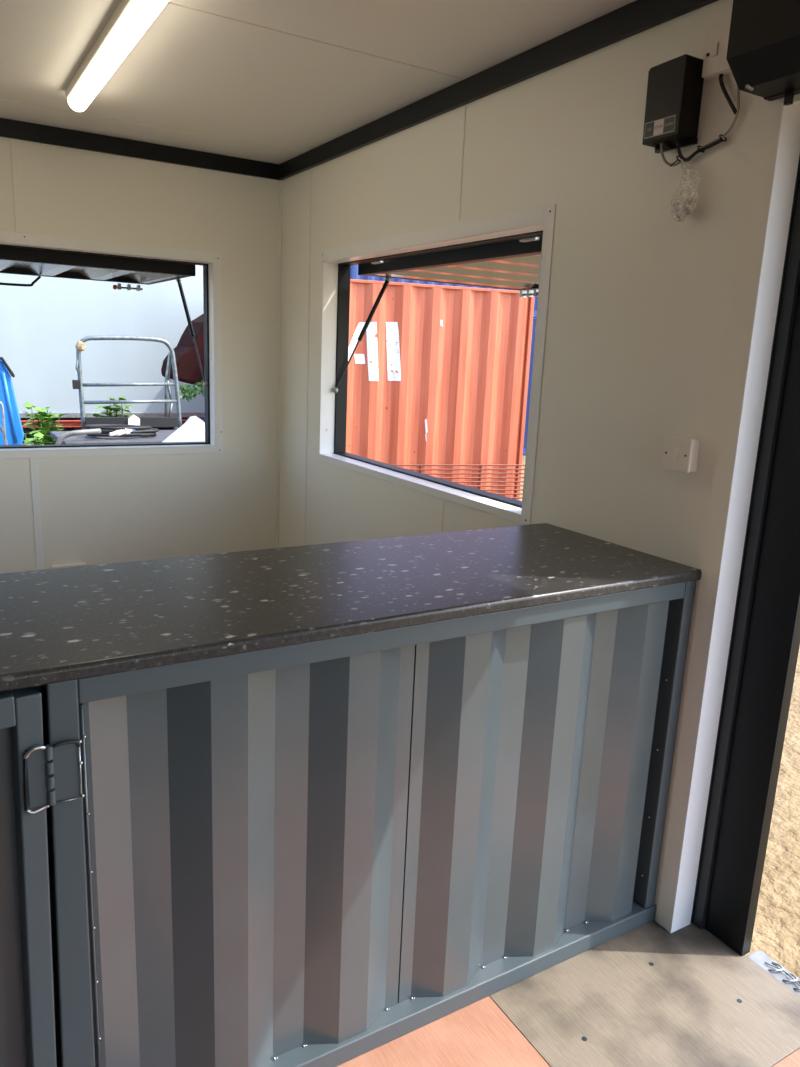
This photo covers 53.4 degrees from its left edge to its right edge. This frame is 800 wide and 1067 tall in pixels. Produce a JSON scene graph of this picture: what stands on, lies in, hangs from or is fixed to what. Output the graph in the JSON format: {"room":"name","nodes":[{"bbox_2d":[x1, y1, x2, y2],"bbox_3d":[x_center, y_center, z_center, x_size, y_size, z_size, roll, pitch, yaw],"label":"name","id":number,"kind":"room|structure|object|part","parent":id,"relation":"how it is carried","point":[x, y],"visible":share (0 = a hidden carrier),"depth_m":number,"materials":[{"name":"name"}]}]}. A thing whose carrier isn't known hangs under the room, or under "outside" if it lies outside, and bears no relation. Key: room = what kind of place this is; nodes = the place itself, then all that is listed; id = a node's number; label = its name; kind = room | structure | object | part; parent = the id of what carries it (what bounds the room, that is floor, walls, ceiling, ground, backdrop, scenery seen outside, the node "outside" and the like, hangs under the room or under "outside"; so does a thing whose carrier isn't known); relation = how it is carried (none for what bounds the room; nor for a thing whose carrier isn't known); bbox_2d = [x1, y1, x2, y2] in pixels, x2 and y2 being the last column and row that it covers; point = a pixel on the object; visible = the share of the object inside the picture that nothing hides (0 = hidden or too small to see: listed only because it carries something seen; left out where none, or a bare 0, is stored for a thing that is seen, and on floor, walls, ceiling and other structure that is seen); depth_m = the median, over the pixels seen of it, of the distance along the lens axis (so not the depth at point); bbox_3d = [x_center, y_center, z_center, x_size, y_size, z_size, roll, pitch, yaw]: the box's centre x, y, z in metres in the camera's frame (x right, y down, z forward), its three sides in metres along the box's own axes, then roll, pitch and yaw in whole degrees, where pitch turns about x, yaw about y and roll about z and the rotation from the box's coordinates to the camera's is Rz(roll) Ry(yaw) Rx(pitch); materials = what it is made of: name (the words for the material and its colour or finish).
{"room":"shipping container kiosk","nodes":[
{"label":"shipping container kiosk","id":0,"kind":"room"},
{"bbox_2d":[0,137,278,573],"bbox_3d":[-1.625,-0.602,3.751,2.372,2.418,0.072,-5,15,-30],"label":"wall","id":1,"kind":"structure","parent":0,"point":[95,510],"depth_m":3.95,"materials":[{"name":"white paint"}]},
{"bbox_2d":[10,138,23,232],"bbox_3d":[-1.663,-1.508,3.451,0.031,0.380,0.005,-5,15,-30],"label":"trim","id":2,"kind":"structure","parent":1,"relation":"attached to","point":[13,142],"depth_m":3.45,"materials":[{"name":"white"}]},
{"bbox_2d":[30,458,43,569],"bbox_3d":[-1.733,0.120,3.821,0.031,0.969,0.005,-5,15,-30],"label":"trim","id":3,"kind":"structure","parent":1,"relation":"attached to","point":[33,461],"depth_m":3.77,"materials":[{"name":"white"}]},
{"bbox_2d":[52,563,86,568],"bbox_3d":[-1.617,0.191,3.886,0.156,0.080,0.046,-5,15,-30],"label":"wall socket","id":4,"kind":"object","parent":1,"relation":"attached to","point":[76,564],"visible":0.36,"depth_m":3.87,"materials":[{"name":"beige plastic"}]},
{"bbox_2d":[0,231,222,458],"bbox_3d":[-1.651,-0.855,3.705,1.647,0.999,0.140,-5,15,-30],"label":"window","id":5,"kind":"structure","parent":1,"relation":"in","point":[211,263],"depth_m":3.93,"materials":[{"name":"white"}]},
{"bbox_2d":[0,247,207,386],"bbox_3d":[-1.913,-1.114,4.113,1.551,0.619,1.035,-5,15,-30],"label":"hatch","id":6,"kind":"object","parent":5,"relation":"attached to","point":[18,261],"visible":0.97,"depth_m":4.04,"materials":[{"name":"black metal"}]},
{"bbox_3d":[-2.199,-1.421,4.439,0.360,0.067,0.014,-5,15,-30],"label":"pull handle","id":7,"kind":"part","parent":6,"relation":"part of","materials":[{"name":"black plastic"}]},
{"bbox_3d":[-2.143,-1.480,4.473,1.448,0.040,0.045,-5,15,-30],"label":"rail","id":8,"kind":"part","parent":6,"relation":"part of","materials":[{"name":"black"}]},
{"bbox_3d":[-1.676,-1.292,3.708,1.448,0.057,0.045,-5,15,-30],"label":"hinge rail","id":9,"kind":"part","parent":6,"relation":"part of","materials":[{"name":"black metal"}]},
{"bbox_3d":[-1.301,-1.438,4.449,0.030,0.040,0.871,-5,15,-30],"label":"rail","id":10,"kind":"part","parent":6,"relation":"part of","materials":[{"name":"black"}]},
{"bbox_3d":[-1.055,-0.912,4.174,0.009,0.246,0.157,-7,16,-37],"label":"piston rod","id":11,"kind":"part","parent":6,"relation":"part of","materials":[{"name":"grey metal"}]},
{"bbox_2d":[0,118,278,179],"bbox_3d":[-1.584,-1.732,3.434,2.300,0.072,0.019,-5,15,-30],"label":"trim","id":12,"kind":"structure","parent":1,"relation":"attached to","point":[14,129],"depth_m":3.64,"materials":[{"name":"black metal"}]},
{"bbox_2d":[276,180,281,547],"bbox_3d":[-0.653,-0.644,4.283,0.012,2.346,0.012,-5,15,-30],"label":"trim","id":13,"kind":"structure","parent":1,"relation":"attached to","point":[280,181],"depth_m":4.21,"materials":[{"name":"white"}]},
{"bbox_2d":[179,380,204,401],"bbox_3d":[-1.738,-1.241,6.861,0.405,0.218,0.160,-5,15,-30],"label":"leafy branch","id":14,"kind":"object","parent":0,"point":[189,391],"visible":0.57,"depth_m":6.81,"materials":[{"name":"green plant"}]},
{"bbox_2d":[0,0,635,163],"bbox_3d":[-0.061,-1.186,0.929,2.442,0.100,6.126,-5,15,-30],"label":"ceiling","id":15,"kind":"structure","parent":0,"point":[191,71],"depth_m":2.56,"materials":[{"name":"white"}]},
{"bbox_2d":[65,0,168,111],"bbox_3d":[-0.895,-1.484,2.462,0.082,0.068,1.220,-5,15,-30],"label":"ceiling light","id":16,"kind":"object","parent":15,"relation":"attached to","point":[130,19],"visible":1,"depth_m":2.36,"materials":[{"name":"beige plastic"}]},
{"bbox_2d":[0,99,300,152],"bbox_3d":[-1.425,-1.701,3.169,2.300,0.002,0.006,-5,15,-30],"label":"trim","id":17,"kind":"structure","parent":15,"relation":"attached to","point":[0,99],"depth_m":3.36,"materials":[{"name":"beige plastic"}]},
{"bbox_2d":[167,2,463,79],"bbox_3d":[-0.756,-1.424,2.074,2.300,0.002,0.006,-5,15,-30],"label":"trim","id":18,"kind":"structure","parent":15,"relation":"attached to","point":[167,2],"depth_m":2.36,"materials":[{"name":"beige plastic"}]},
{"bbox_2d":[84,832,799,1066],"bbox_3d":[-0.120,1.275,1.516,2.409,0.116,5.984,-5,15,-30],"label":"floor","id":19,"kind":"structure","parent":0,"point":[84,832],"depth_m":1.86,"materials":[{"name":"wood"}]},
{"bbox_2d":[336,996,549,1066],"bbox_3d":[-0.070,1.299,1.149,1.321,0.004,1.212,-5,15,-30],"label":"plywood sheet","id":20,"kind":"object","parent":19,"relation":"on","point":[478,1034],"visible":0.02,"depth_m":1.79,"materials":[{"name":"orange wood"}]},
{"bbox_2d":[23,581,695,1066],"bbox_3d":[0.039,0.652,1.764,1.570,0.992,0.111,-5,15,-30],"label":"counter","id":21,"kind":"object","parent":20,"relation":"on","point":[323,853],"depth_m":1.66,"materials":[{"name":"grey paint"}]},
{"bbox_2d":[0,686,56,1066],"bbox_3d":[-0.888,0.752,1.147,0.739,0.970,0.047,-7,16,-37],"label":"gate","id":22,"kind":"object","parent":21,"relation":"attached to","point":[27,1013],"visible":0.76,"depth_m":1.32,"materials":[{"name":"grey metal"}]},
{"bbox_3d":[-0.871,0.305,1.041,0.670,0.050,0.044,-7,16,-37],"label":"rail","id":23,"kind":"part","parent":22,"relation":"part of","materials":[{"name":"grey metal"}]},
{"bbox_3d":[-0.619,0.703,1.416,0.080,0.992,0.042,-5,15,-30],"label":"support post","id":24,"kind":"part","parent":21,"relation":"part of","materials":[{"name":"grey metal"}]},
{"bbox_2d":[0,523,701,691],"bbox_3d":[-0.374,0.132,1.672,2.289,0.026,0.593,-5,15,-30],"label":"countertop","id":25,"kind":"structure","parent":21,"relation":"on","point":[57,625],"depth_m":1.68,"materials":[{"name":"stone"}]},
{"bbox_3d":[0.087,0.192,1.659,1.435,0.044,0.054,-5,15,-30],"label":"rail","id":26,"kind":"part","parent":21,"relation":"part of","materials":[{"name":"grey metal"}]},
{"bbox_3d":[0.058,0.647,1.785,1.425,0.899,0.002,-5,15,-30],"label":"backing plate","id":27,"kind":"part","parent":21,"relation":"part of","materials":[{"name":"black plastic"}]},
{"bbox_3d":[0.067,1.113,1.878,1.478,0.046,0.058,-5,15,-30],"label":"rail","id":28,"kind":"part","parent":21,"relation":"part of","materials":[{"name":"grey metal"}]},
{"bbox_2d":[490,919,799,1066],"bbox_3d":[0.617,1.147,1.947,0.686,0.005,0.517,-5,15,-30],"label":"plywood sheet","id":29,"kind":"object","parent":19,"relation":"on","point":[648,995],"visible":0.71,"depth_m":1.93,"materials":[{"name":"beige wood"}]},
{"bbox_2d":[747,950,799,995],"bbox_3d":[1.449,1.345,1.296,0.056,0.049,1.990,-5,15,-30],"label":"threshold","id":30,"kind":"object","parent":19,"relation":"attached to","point":[761,959],"visible":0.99,"depth_m":2.06,"materials":[{"name":"metal"}]},
{"bbox_2d":[773,1049,799,1066],"bbox_3d":[0.926,1.276,1.441,0.686,0.004,0.693,-5,15,-30],"label":"plywood sheet","id":31,"kind":"object","parent":19,"relation":"on","point":[793,1060],"visible":1,"depth_m":1.79,"materials":[{"name":"orange wood"}]},
{"bbox_2d":[279,0,799,918],"bbox_3d":[0.906,-0.051,1.806,0.072,2.418,5.984,-5,15,-30],"label":"wall","id":32,"kind":"structure","parent":0,"point":[642,299],"depth_m":2.26,"materials":[{"name":"white paint"}]},
{"bbox_2d":[305,168,311,541],"bbox_3d":[-0.466,-0.569,3.986,0.002,2.346,0.005,-5,15,-30],"label":"trim","id":33,"kind":"structure","parent":32,"relation":"attached to","point":[311,168],"depth_m":3.91,"materials":[{"name":"beige plastic"}]},
{"bbox_2d":[318,203,555,524],"bbox_3d":[0.081,-0.670,3.171,0.140,0.990,1.635,-5,15,-30],"label":"window","id":34,"kind":"structure","parent":32,"relation":"in","point":[337,262],"depth_m":3.10,"materials":[{"name":"white metal"}]},
{"bbox_2d":[333,236,542,392],"bbox_3d":[0.542,-0.854,3.390,1.068,0.614,1.577,-5,15,-30],"label":"hatch","id":35,"kind":"object","parent":34,"relation":"attached to","point":[511,265],"visible":0.4,"depth_m":3.41,"materials":[{"name":"black metal"}]},
{"bbox_3d":[-0.254,-0.810,3.828,0.118,0.242,0.009,-2,13,-18],"label":"piston rod","id":36,"kind":"part","parent":35,"relation":"part of","materials":[{"name":"grey metal"}]},
{"bbox_3d":[0.228,-1.268,3.958,0.880,0.040,0.030,-5,15,-30],"label":"rail","id":37,"kind":"part","parent":35,"relation":"part of","materials":[{"name":"beige"}]},
{"bbox_3d":[0.211,-1.081,3.099,0.045,0.057,1.525,-5,15,-30],"label":"hinge rail","id":38,"kind":"part","parent":35,"relation":"part of","materials":[{"name":"black metal"}]},
{"bbox_3d":[1.006,-1.146,3.568,0.045,0.040,1.525,-5,15,-30],"label":"rail","id":39,"kind":"part","parent":35,"relation":"part of","materials":[{"name":"beige metal"}]},
{"bbox_2d":[441,501,443,532],"bbox_3d":[0.143,0.359,3.092,0.002,0.985,0.006,-5,15,-30],"label":"trim","id":40,"kind":"structure","parent":32,"relation":"attached to","point":[443,501],"depth_m":3.00,"materials":[{"name":"beige plastic"}]},
{"bbox_2d":[458,105,465,219],"bbox_3d":[0.213,-1.269,2.722,0.002,0.366,0.006,-5,15,-30],"label":"trim","id":41,"kind":"structure","parent":32,"relation":"attached to","point":[465,105],"depth_m":2.72,"materials":[{"name":"beige plastic"}]},
{"bbox_2d":[279,0,717,179],"bbox_3d":[0.919,-1.188,1.514,0.022,0.072,5.964,-5,15,-30],"label":"trim","id":42,"kind":"structure","parent":32,"relation":"attached to","point":[638,16],"depth_m":2.44,"materials":[{"name":"black"}]},
{"bbox_2d":[642,54,703,152],"bbox_3d":[0.659,-1.039,1.930,0.071,0.187,0.122,-5,15,-30],"label":"control box","id":43,"kind":"object","parent":32,"relation":"attached to","point":[674,86],"visible":0.98,"depth_m":1.90,"materials":[{"name":"black plastic"}]},
{"bbox_3d":[0.629,-0.984,1.925,0.001,0.036,0.094,-5,15,-30],"label":"control panel","id":44,"kind":"part","parent":43,"relation":"part of","materials":[{"name":"grey plastic"}]},
{"bbox_2d":[675,138,722,161],"bbox_3d":[0.712,-0.923,1.891,0.025,0.059,0.121,-9,17,-42],"label":"cable","id":45,"kind":"object","parent":43,"relation":"hanging from","point":[681,156],"visible":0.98,"depth_m":1.92,"materials":[{"name":"black plastic"}]},
{"bbox_2d":[672,159,698,220],"bbox_3d":[0.691,-0.835,1.920,0.044,0.151,0.074,-5,15,-30],"label":"plastic bag","id":46,"kind":"object","parent":45,"relation":"hanging from","point":[680,210],"visible":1,"depth_m":1.92,"materials":[{"name":"white"}]},
{"bbox_2d":[660,86,739,165],"bbox_3d":[0.710,-0.962,1.886,0.024,0.147,0.202,-7,16,-36],"label":"cable","id":47,"kind":"object","parent":43,"relation":"hanging from","point":[738,90],"visible":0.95,"depth_m":1.84,"materials":[{"name":"grey plastic"}]},
{"bbox_2d":[690,145,704,156],"bbox_3d":[0.711,-0.910,1.891,0.033,0.028,0.016,-1,13,-15],"label":"cable tie","id":48,"kind":"object","parent":47,"relation":"attached to","point":[698,146],"visible":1,"depth_m":1.89,"materials":[{"name":"black plastic"}]},
{"bbox_2d":[712,134,726,145],"bbox_3d":[0.742,-0.910,1.839,0.033,0.028,0.016,-1,13,-15],"label":"cable tie","id":49,"kind":"object","parent":47,"relation":"attached to","point":[720,135],"visible":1,"depth_m":1.84,"materials":[{"name":"black plastic"}]},
{"bbox_2d":[661,435,699,472],"bbox_3d":[0.707,-0.201,2.007,0.042,0.086,0.087,-5,15,-30],"label":"light switch","id":50,"kind":"object","parent":32,"relation":"attached to","point":[680,454],"visible":1,"depth_m":1.99,"materials":[{"name":"beige plastic"}]},
{"bbox_2d":[702,18,731,79],"bbox_3d":[0.738,-1.112,1.822,0.034,0.107,0.079,-5,15,-30],"label":"junction box","id":51,"kind":"object","parent":32,"relation":"attached to","point":[715,63],"visible":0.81,"depth_m":1.82,"materials":[{"name":"beige plastic"}]},
{"bbox_2d":[719,74,736,114],"bbox_3d":[0.753,-1.010,1.820,0.011,0.104,0.063,-5,15,-30],"label":"cable","id":52,"kind":"object","parent":51,"relation":"attached to","point":[721,82],"visible":0.99,"depth_m":1.82,"materials":[{"name":"black rubber"}]},
{"bbox_2d":[655,98,782,931],"bbox_3d":[0.777,-0.019,1.954,0.003,2.280,0.052,-5,15,-30],"label":"trim","id":53,"kind":"structure","parent":32,"relation":"attached to","point":[770,115],"depth_m":1.93,"materials":[{"name":"white"}]},
{"bbox_2d":[670,98,799,932],"bbox_3d":[0.823,0.008,1.956,0.079,2.230,0.004,-5,15,-30],"label":"trim","id":54,"kind":"structure","parent":32,"relation":"attached to","point":[787,153],"depth_m":1.93,"materials":[{"name":"white plastic"}]},
{"bbox_2d":[693,0,799,955],"bbox_3d":[1.368,0.196,0.968,0.308,2.344,2.350,-5,15,-30],"label":"roller shutter","id":55,"kind":"object","parent":32,"relation":"attached to","point":[763,56],"visible":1,"depth_m":1.96,"materials":[{"name":"black metal"}]},
{"bbox_3d":[1.339,-0.818,0.693,0.139,0.249,2.350,-5,15,-30],"label":"casing","id":56,"kind":"part","parent":55,"relation":"part of","materials":[{"name":"black metal"}]},
{"bbox_3d":[0.157,-0.389,3.151,0.053,2.418,2.834,-5,15,-30],"label":"wall","id":57,"kind":"structure","parent":0,"visible":0},
{"bbox_2d":[690,155,799,922],"bbox_3d":[0.876,0.056,2.001,0.048,2.120,0.004,-5,15,-30],"label":"door frame","id":58,"kind":"structure","parent":57,"relation":"in","point":[798,169],"depth_m":1.97,"materials":[{"name":"grey metal"}]},
{"label":"outside","id":59,"kind":"structure","parent":0,"visible":0},
{"bbox_2d":[22,443,799,978],"bbox_3d":[-1.333,0.551,5.636,60.000,0.074,60.000,-5,15,-30],"label":"ground","id":60,"kind":"structure","parent":59,"point":[776,931],"depth_m":2.99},
{"bbox_2d":[0,357,23,445],"bbox_3d":[-2.925,-0.412,5.686,0.434,1.761,0.528,-5,15,-30],"label":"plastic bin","id":61,"kind":"object","parent":60,"relation":"on","point":[11,430],"visible":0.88,"depth_m":5.51,"materials":[{"name":"blue plastic"}]},
{"bbox_3d":[-2.719,-0.739,5.422,0.051,0.327,0.016,-5,15,-30],"label":"wire handle","id":62,"kind":"part","parent":61,"relation":"part of","materials":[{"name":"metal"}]},
{"bbox_2d":[23,430,43,444],"bbox_3d":[-3.130,-0.344,6.856,0.368,1.055,0.468,-10,18,-44],"label":"plant","id":63,"kind":"object","parent":60,"relation":"on","point":[38,435],"visible":0.02,"depth_m":6.77,"materials":[{"name":"green plant"}]},
{"bbox_2d":[22,402,66,444],"bbox_3d":[-3.224,-0.558,7.288,0.542,1.272,0.547,-10,18,-43],"label":"plant","id":64,"kind":"object","parent":60,"relation":"on","point":[44,426],"visible":0.14,"depth_m":7.15,"materials":[{"name":"green plant"}]},
{"bbox_2d":[0,265,204,441],"bbox_3d":[-6.746,-2.594,8.642,9.020,4.337,2.420,-5,15,-30],"label":"exterior wall","id":65,"kind":"structure","parent":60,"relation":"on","point":[42,323],"depth_m":9.25,"materials":[{"name":"paint"}]},
{"bbox_3d":[-6.193,-1.173,7.920,9.020,0.059,0.050,-5,15,-30],"label":"rail","id":66,"kind":"part","parent":65,"relation":"part of","materials":[{"name":"metal"}]},
{"bbox_2d":[93,395,130,416],"bbox_3d":[-2.918,-0.753,8.136,0.439,1.302,0.493,10,15,29],"label":"plant","id":67,"kind":"object","parent":60,"relation":"on","point":[109,409],"visible":0.04,"depth_m":8.02,"materials":[{"name":"green plant"}]},
{"bbox_2d":[21,419,204,427],"bbox_3d":[-4.470,-0.598,7.877,5.450,1.024,0.100,-5,15,-30],"label":"steel beam","id":68,"kind":"structure","parent":60,"relation":"on","point":[65,423],"depth_m":8.32,"materials":[{"name":"red metal"}]},
{"bbox_2d":[50,415,177,444],"bbox_3d":[-1.860,-0.204,5.980,1.425,1.315,0.730,-5,15,-30],"label":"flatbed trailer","id":69,"kind":"object","parent":60,"relation":"on","point":[76,436],"depth_m":5.60,"materials":[{"name":"metal"}]},
{"bbox_3d":[-1.974,-0.732,5.653,0.507,0.083,0.290,-10,18,-43],"label":"cable coil","id":70,"kind":"part","parent":69,"relation":"part of","materials":[{"name":"black rubber"}]},
{"bbox_3d":[-2.041,-0.856,6.096,0.088,0.111,0.015,-5,15,-30],"label":"bracket plate","id":71,"kind":"part","parent":69,"relation":"part of","materials":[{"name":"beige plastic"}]},
{"bbox_2d":[72,336,181,429],"bbox_3d":[-2.139,-0.598,6.267,0.803,1.872,0.211,-6,15,-33],"label":"trolley","id":72,"kind":"object","parent":60,"relation":"on","point":[78,384],"visible":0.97,"depth_m":6.07,"materials":[{"name":"silver metal"}]},
{"bbox_2d":[161,313,203,385],"bbox_3d":[-1.827,-0.977,7.285,0.578,2.246,0.500,-5,15,-30],"label":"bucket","id":73,"kind":"object","parent":60,"relation":"on","point":[188,367],"visible":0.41,"depth_m":6.90,"materials":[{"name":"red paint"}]},
{"bbox_2d":[163,416,204,441],"bbox_3d":[-1.495,-0.171,5.736,0.548,1.349,0.058,-5,15,-30],"label":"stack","id":74,"kind":"object","parent":60,"relation":"on","point":[193,429],"visible":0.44,"depth_m":5.58,"materials":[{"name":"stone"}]},
{"bbox_2d":[187,318,535,454],"bbox_3d":[1.275,-3.049,16.120,12.200,2.590,2.440,-2,13,-17],"label":"shipping container","id":75,"kind":"object","parent":60,"relation":"on","point":[534,319],"visible":0.02,"depth_m":15.26,"materials":[{"name":"metal"}]},
{"bbox_2d":[350,265,537,317],"bbox_3d":[1.384,-5.582,15.544,12.200,2.590,2.440,-2,13,-17],"label":"shipping container","id":76,"kind":"object","parent":75,"relation":"on","point":[354,268],"visible":0.02,"depth_m":14.13,"materials":[{"name":"blue metal"}]},
{"bbox_2d":[346,279,534,499],"bbox_3d":[-0.766,-1.607,9.730,2.440,2.440,5.404,-2,13,-17],"label":"shipping container","id":77,"kind":"object","parent":60,"relation":"on","point":[438,374],"visible":0.31,"depth_m":7.25,"materials":[{"name":"orange metal"}]},
{"bbox_3d":[0.071,-2.187,6.984,2.370,0.025,0.060,-2,13,-17],"label":"rail","id":78,"kind":"part","parent":77,"relation":"part of","materials":[{"name":"orange metal"}]},
{"bbox_3d":[1.164,-1.045,7.622,0.035,2.440,0.090,-2,13,-17],"label":"corner post","id":79,"kind":"part","parent":77,"relation":"part of","materials":[{"name":"orange metal"}]},
{"bbox_2d":[394,464,524,498],"bbox_3d":[0.456,-0.200,7.294,1.796,0.880,0.035,-2,13,-17],"label":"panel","id":80,"kind":"object","parent":60,"relation":"on","point":[480,469],"visible":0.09,"depth_m":7.30,"materials":[{"name":"orange metal"}]}
]}

